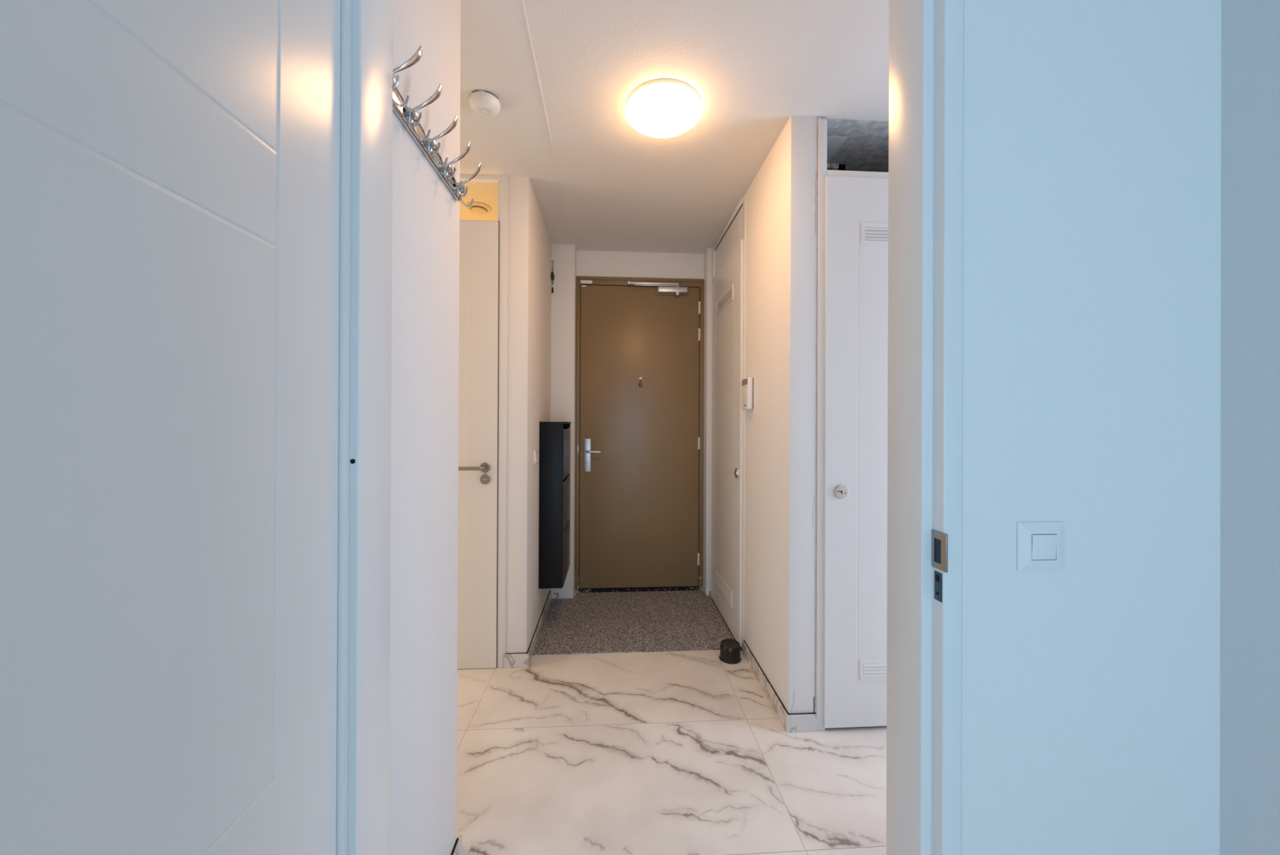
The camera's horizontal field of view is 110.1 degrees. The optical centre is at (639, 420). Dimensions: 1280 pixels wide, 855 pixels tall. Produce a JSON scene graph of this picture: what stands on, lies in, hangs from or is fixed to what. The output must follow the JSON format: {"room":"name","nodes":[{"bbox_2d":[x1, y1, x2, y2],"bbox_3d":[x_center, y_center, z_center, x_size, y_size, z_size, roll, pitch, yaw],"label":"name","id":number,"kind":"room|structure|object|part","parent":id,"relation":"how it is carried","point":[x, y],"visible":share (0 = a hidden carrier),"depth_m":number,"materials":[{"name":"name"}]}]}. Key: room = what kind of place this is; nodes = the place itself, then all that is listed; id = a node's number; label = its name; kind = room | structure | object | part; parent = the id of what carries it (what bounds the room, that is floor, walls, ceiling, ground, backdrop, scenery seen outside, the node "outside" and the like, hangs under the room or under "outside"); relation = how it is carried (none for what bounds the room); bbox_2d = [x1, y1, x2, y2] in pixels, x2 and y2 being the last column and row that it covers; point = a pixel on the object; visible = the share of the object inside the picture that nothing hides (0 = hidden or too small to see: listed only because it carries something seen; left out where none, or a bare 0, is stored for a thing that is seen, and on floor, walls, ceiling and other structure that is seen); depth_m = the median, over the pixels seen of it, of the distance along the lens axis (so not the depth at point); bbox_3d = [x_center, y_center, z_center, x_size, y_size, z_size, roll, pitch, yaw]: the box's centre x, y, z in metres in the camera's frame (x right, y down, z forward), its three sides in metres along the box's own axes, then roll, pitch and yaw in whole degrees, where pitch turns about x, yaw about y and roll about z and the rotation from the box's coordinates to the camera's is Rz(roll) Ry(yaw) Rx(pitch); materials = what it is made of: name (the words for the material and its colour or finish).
{"room":"apartment entrance hallway","nodes":[
{"label":"apartment entrance hallway","id":0,"kind":"room"},
{"bbox_2d":[505,176,551,653],"bbox_3d":[-0.695,-0.002,2.943,0.127,2.648,1.139,0,0,-4],"label":"wall","id":1,"kind":"structure","parent":0,"point":[529,242],"depth_m":2.38,"materials":[{"name":"white paint"}]},
{"bbox_2d":[457,220,498,668],"bbox_3d":[-1.167,0.123,2.327,0.830,2.346,0.112,0,0,-4],"label":"door","id":2,"kind":"structure","parent":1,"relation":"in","point":[478,240],"depth_m":2.35,"materials":[{"name":"white paint"}]},
{"bbox_3d":[-0.869,0.244,2.316,0.135,0.020,0.054,0,0,-4],"label":"handle","id":3,"kind":"part","parent":2,"relation":"part of","materials":[{"name":"silver metal"}]},
{"bbox_2d":[503,589,551,667],"bbox_3d":[-0.683,1.266,2.812,0.132,0.072,0.904,0,0,-4],"label":"baseboard","id":4,"kind":"structure","parent":1,"relation":"attached to","point":[517,660],"depth_m":2.38,"materials":[{"name":"stone"}]},
{"bbox_2d":[533,449,538,464],"bbox_3d":[-0.602,0.209,2.593,0.018,0.083,0.082,0,0,-4],"label":"light switch","id":5,"kind":"object","parent":1,"relation":"attached to","point":[535,460],"visible":1,"depth_m":2.56,"materials":[{"name":"white plastic"}]},
{"bbox_2d":[551,260,554,293],"bbox_3d":[-0.635,-1.047,3.248,0.025,0.234,0.025,0,0,-4],"label":"hanging ornament","id":6,"kind":"object","parent":1,"relation":"hanging from","point":[552,273],"visible":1,"depth_m":3.24,"materials":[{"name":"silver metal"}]},
{"bbox_2d":[538,421,571,588],"bbox_3d":[-0.561,0.518,2.997,0.151,1.027,0.484,0,0,-4],"label":"cabinet","id":7,"kind":"object","parent":1,"relation":"attached to","point":[554,451],"visible":1,"depth_m":2.76,"materials":[{"name":"black paint"}]},
{"bbox_3d":[-0.559,0.012,2.998,0.151,0.014,0.484,0,0,-4],"label":"panel","id":8,"kind":"part","parent":7,"relation":"part of","materials":[{"name":"black paint"}]},
{"bbox_3d":[-0.579,0.524,3.229,0.145,1.014,0.018,0,0,-4],"label":"panel","id":9,"kind":"part","parent":7,"relation":"part of","materials":[{"name":"black paint"}]},
{"bbox_2d":[550,244,576,598],"bbox_3d":[-0.580,-0.001,3.398,0.180,2.648,0.246,0,0,-4],"label":"wall","id":10,"kind":"structure","parent":0,"point":[563,255],"depth_m":3.28,"materials":[{"name":"white paint"}]},
{"bbox_2d":[576,250,704,279],"bbox_3d":[0.014,0.007,3.491,1.060,2.598,0.133,0,0,-4],"label":"wall","id":11,"kind":"structure","parent":0,"point":[588,263],"depth_m":3.42,"materials":[{"name":"white paint"}]},
{"bbox_2d":[574,275,704,593],"bbox_3d":[0.001,0.107,3.425,1.022,2.401,0.057,0,0,-4],"label":"door frame","id":12,"kind":"structure","parent":11,"relation":"attached to","point":[580,280],"depth_m":3.41,"materials":[{"name":"brown paint"}]},
{"bbox_2d":[579,280,700,587],"bbox_3d":[0.005,0.108,3.402,0.918,2.323,0.084,0,0,-4],"label":"door","id":13,"kind":"structure","parent":11,"relation":"in","point":[639,446],"depth_m":3.42,"materials":[{"name":"brown paint"}]},
{"bbox_3d":[-0.397,0.259,3.394,0.046,0.249,0.008,0,0,-4],"label":"handle plate","id":14,"kind":"part","parent":13,"relation":"part of","materials":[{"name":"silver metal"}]},
{"bbox_3d":[-0.354,0.231,3.366,0.116,0.024,0.058,0,0,-4],"label":"handle","id":15,"kind":"part","parent":13,"relation":"part of","materials":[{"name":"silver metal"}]},
{"bbox_3d":[0.098,-1.038,3.388,0.389,0.029,0.026,0,0,-4],"label":"closer arm","id":16,"kind":"part","parent":13,"relation":"part of","materials":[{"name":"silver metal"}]},
{"bbox_2d":[456,591,886,854],"bbox_3d":[-0.071,1.299,-0.557,6.400,0.001,8.300,0,0,-4],"label":"floor","id":17,"kind":"structure","parent":0,"point":[671,752],"depth_m":1.69,"materials":[{"name":"stone"}]},
{"bbox_2d":[533,590,733,654],"bbox_3d":[-0.041,1.301,2.967,1.167,0.007,0.884,0,0,-4],"label":"entrance mat","id":18,"kind":"object","parent":17,"relation":"on","point":[633,621],"visible":0.98,"depth_m":2.87,"materials":[{"name":"carpet"}]},
{"bbox_2d":[719,638,741,663],"bbox_3d":[0.497,1.265,2.466,0.120,0.082,0.120,0,0,-4],"label":"door stop","id":19,"kind":"object","parent":17,"relation":"on","point":[730,649],"visible":1,"depth_m":2.43,"materials":[{"name":"black plastic"}]},
{"bbox_2d":[459,0,888,253],"bbox_3d":[-0.060,-1.357,-0.553,6.400,0.124,8.300,0,0,-4],"label":"ceiling","id":20,"kind":"structure","parent":0,"point":[562,74],"depth_m":1.79,"materials":[{"name":"white paint"}]},
{"bbox_2d":[465,201,491,214],"bbox_3d":[-0.980,-1.282,2.721,0.150,0.030,0.150,0,0,-4],"label":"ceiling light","id":21,"kind":"object","parent":20,"relation":"in","point":[478,211],"visible":0.94,"depth_m":2.70,"materials":[{"name":"beige paint"}]},
{"bbox_2d":[468,90,500,118],"bbox_3d":[-0.628,-1.274,1.812,0.122,0.048,0.122,0,0,-4],"label":"smoke detector","id":22,"kind":"object","parent":20,"relation":"attached to","point":[485,104],"visible":1,"depth_m":1.78,"materials":[{"name":"white plastic"}]},
{"bbox_2d":[625,79,702,137],"bbox_3d":[0.097,-1.254,1.845,0.316,0.082,0.316,0,0,-4],"label":"ceiling lamp","id":23,"kind":"object","parent":20,"relation":"attached to","point":[659,108],"visible":1,"depth_m":1.77,"materials":[{"name":"white plastic"}]},
{"bbox_2d":[826,163,844,170],"bbox_3d":[0.912,-1.276,2.273,0.232,0.024,0.069,0,0,-4],"label":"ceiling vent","id":24,"kind":"object","parent":20,"relation":"in","point":[829,166],"visible":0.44,"depth_m":2.24,"materials":[{"name":"black"}]},
{"bbox_3d":[0.895,-1.277,2.272,0.198,0.022,0.069,0,0,-4],"label":"panel","id":25,"kind":"part","parent":24,"relation":"part of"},
{"bbox_2d":[702,248,712,595],"bbox_3d":[0.568,0.004,3.469,0.157,2.648,0.246,0,0,-4],"label":"wall","id":26,"kind":"structure","parent":0,"point":[708,323],"depth_m":3.34,"materials":[{"name":"white paint"}]},
{"bbox_2d":[706,589,711,596],"bbox_3d":[0.515,1.282,3.337,0.044,0.052,0.007,0,0,-4],"label":"trim","id":27,"kind":"structure","parent":26,"relation":"attached to","point":[708,591],"depth_m":3.33,"materials":[{"name":"white paint"}]},
{"bbox_2d":[744,115,817,713],"bbox_3d":[0.646,0.003,2.629,0.117,2.648,1.472,0,0,-4],"label":"wall","id":28,"kind":"structure","parent":0,"point":[781,237],"depth_m":1.96,"materials":[{"name":"white paint"}]},
{"bbox_2d":[711,239,742,648],"bbox_3d":[0.534,0.132,2.933,0.067,2.348,0.732,0,0,-4],"label":"door","id":29,"kind":"structure","parent":28,"relation":"in","point":[727,283],"depth_m":2.83,"materials":[{"name":"white paint"}]},
{"bbox_2d":[715,568,732,607],"bbox_3d":[0.545,1.091,2.940,0.004,0.092,0.425,0,0,-4],"label":"vent grille","id":30,"kind":"object","parent":29,"relation":"attached to","point":[723,587],"depth_m":2.92,"materials":[{"name":"white paint"}]},
{"bbox_2d":[716,284,733,315],"bbox_3d":[0.553,-0.789,2.944,0.004,0.092,0.425,0,0,-4],"label":"vent grille","id":31,"kind":"object","parent":29,"relation":"attached to","point":[726,299],"depth_m":2.92,"materials":[{"name":"white paint"}]},
{"bbox_2d":[711,193,746,648],"bbox_3d":[0.563,0.009,2.938,0.014,2.596,0.814,0,0,-4],"label":"door frame","id":32,"kind":"structure","parent":28,"relation":"attached to","point":[734,231],"depth_m":2.59,"materials":[{"name":"white paint"}]},
{"bbox_2d":[742,377,753,409],"bbox_3d":[0.584,-0.148,2.430,0.034,0.171,0.114,0,0,-4],"label":"intercom","id":33,"kind":"object","parent":28,"relation":"attached to","point":[747,383],"visible":1,"depth_m":2.38,"materials":[{"name":"grey plastic"}]},
{"bbox_3d":[0.598,-0.149,2.431,0.006,0.163,0.110,0,0,-4],"label":"plate","id":34,"kind":"part","parent":33,"relation":"part of","materials":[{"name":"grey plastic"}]},
{"bbox_2d":[742,640,817,732],"bbox_3d":[0.661,1.270,2.205,0.128,0.072,0.652,0,0,-4],"label":"baseboard","id":35,"kind":"structure","parent":28,"relation":"attached to","point":[793,722],"depth_m":1.96,"materials":[{"name":"stone"}]},
{"bbox_2d":[388,0,1221,854],"bbox_3d":[-0.167,-0.003,1.070,6.200,2.648,0.626,0,0,-4],"label":"wall","id":36,"kind":"structure","parent":0,"point":[1092,162],"depth_m":0.82,"materials":[{"name":"white paint"}]},
{"bbox_2d":[392,45,481,207],"bbox_3d":[-0.497,-0.700,1.109,0.069,0.147,0.477,0,0,-4],"label":"coat rack","id":37,"kind":"object","parent":36,"relation":"attached to","point":[410,118],"visible":0.91,"depth_m":1.06,"materials":[{"name":"silver metal"}]},
{"bbox_3d":[-0.525,-0.674,1.105,0.012,0.044,0.456,0,0,-4],"label":"rail","id":38,"kind":"part","parent":37,"relation":"part of","materials":[{"name":"silver metal"}]},
{"bbox_2d":[450,835,462,854],"bbox_3d":[-0.536,1.282,1.122,0.013,0.036,0.497,0,0,-4],"label":"baseboard","id":39,"kind":"structure","parent":36,"relation":"attached to","point":[458,844],"depth_m":1.34,"materials":[{"name":"stone"}]},
{"bbox_2d":[1016,520,1064,570],"bbox_3d":[0.724,0.226,0.805,0.089,0.088,0.012,0,0,-4],"label":"light switch","id":40,"kind":"object","parent":36,"relation":"attached to","point":[1040,545],"visible":1,"depth_m":0.80,"materials":[{"name":"white plastic"}]},
{"bbox_2d":[1219,0,1279,854],"bbox_3d":[1.332,-0.048,-1.833,0.169,2.700,5.375,0,0,-4],"label":"wall","id":41,"kind":"structure","parent":0,"point":[1250,704],"depth_m":0.80,"materials":[{"name":"white paint"}]},
{"bbox_3d":[1.760,0.013,2.813,2.139,2.598,1.702,0,0,-4],"label":"wall","id":42,"kind":"structure","parent":0,"visible":0},
{"bbox_2d":[791,116,888,729],"bbox_3d":[1.086,0.009,1.946,0.892,2.598,0.066,0,0,-4],"label":"door frame","id":43,"kind":"structure","parent":42,"relation":"attached to","point":[822,171],"depth_m":1.89,"materials":[{"name":"white paint"}]},
{"bbox_2d":[823,176,888,728],"bbox_3d":[1.152,0.131,1.889,0.740,2.322,0.068,0,0,-4],"label":"door","id":44,"kind":"structure","parent":42,"relation":"in","point":[856,359],"depth_m":1.89,"materials":[{"name":"white paint"}]},
{"bbox_2d":[859,657,886,679],"bbox_3d":[1.140,1.050,1.901,0.424,0.088,0.004,0,0,-4],"label":"vent grille","id":45,"kind":"object","parent":44,"relation":"attached to","point":[870,668],"depth_m":1.89,"materials":[{"name":"white paint"}]},
{"bbox_2d":[861,222,888,244],"bbox_3d":[1.148,-0.794,1.905,0.424,0.088,0.004,0,0,-4],"label":"vent grille","id":46,"kind":"object","parent":44,"relation":"attached to","point":[872,233],"depth_m":1.90,"materials":[{"name":"white paint"}]},
{"bbox_3d":[-1.662,-0.001,2.883,1.840,2.598,1.139,0,0,-4],"label":"wall","id":47,"kind":"structure","parent":0,"visible":0},
{"bbox_2d":[459,174,507,666],"bbox_3d":[-1.166,0.000,2.375,0.918,2.598,0.076,0,0,-4],"label":"door frame","id":48,"kind":"structure","parent":47,"relation":"attached to","point":[500,181],"depth_m":2.37,"materials":[{"name":"white paint"}]},
{"bbox_3d":[-0.022,-1.163,0.832,1.150,0.268,0.130,0,0,-4],"label":"wall","id":49,"kind":"structure","parent":0,"visible":0},
{"bbox_2d":[0,0,340,854],"bbox_3d":[-0.465,0.142,0.307,0.099,2.290,0.880,0,0,-4],"label":"door","id":50,"kind":"structure","parent":49,"relation":"in","point":[170,169],"depth_m":0.46,"materials":[{"name":"white paint"}]},
{"bbox_2d":[336,0,964,854],"bbox_3d":[0.011,0.137,0.831,1.126,2.330,0.150,0,0,-4],"label":"door frame","id":51,"kind":"structure","parent":49,"relation":"attached to","point":[926,159],"depth_m":0.82,"materials":[{"name":"white paint"}]},
{"bbox_3d":[0.540,0.233,0.806,0.003,0.068,0.036,0,0,-4],"label":"strike plate","id":52,"kind":"part","parent":51,"relation":"part of","materials":[{"name":"silver metal"}]}
]}

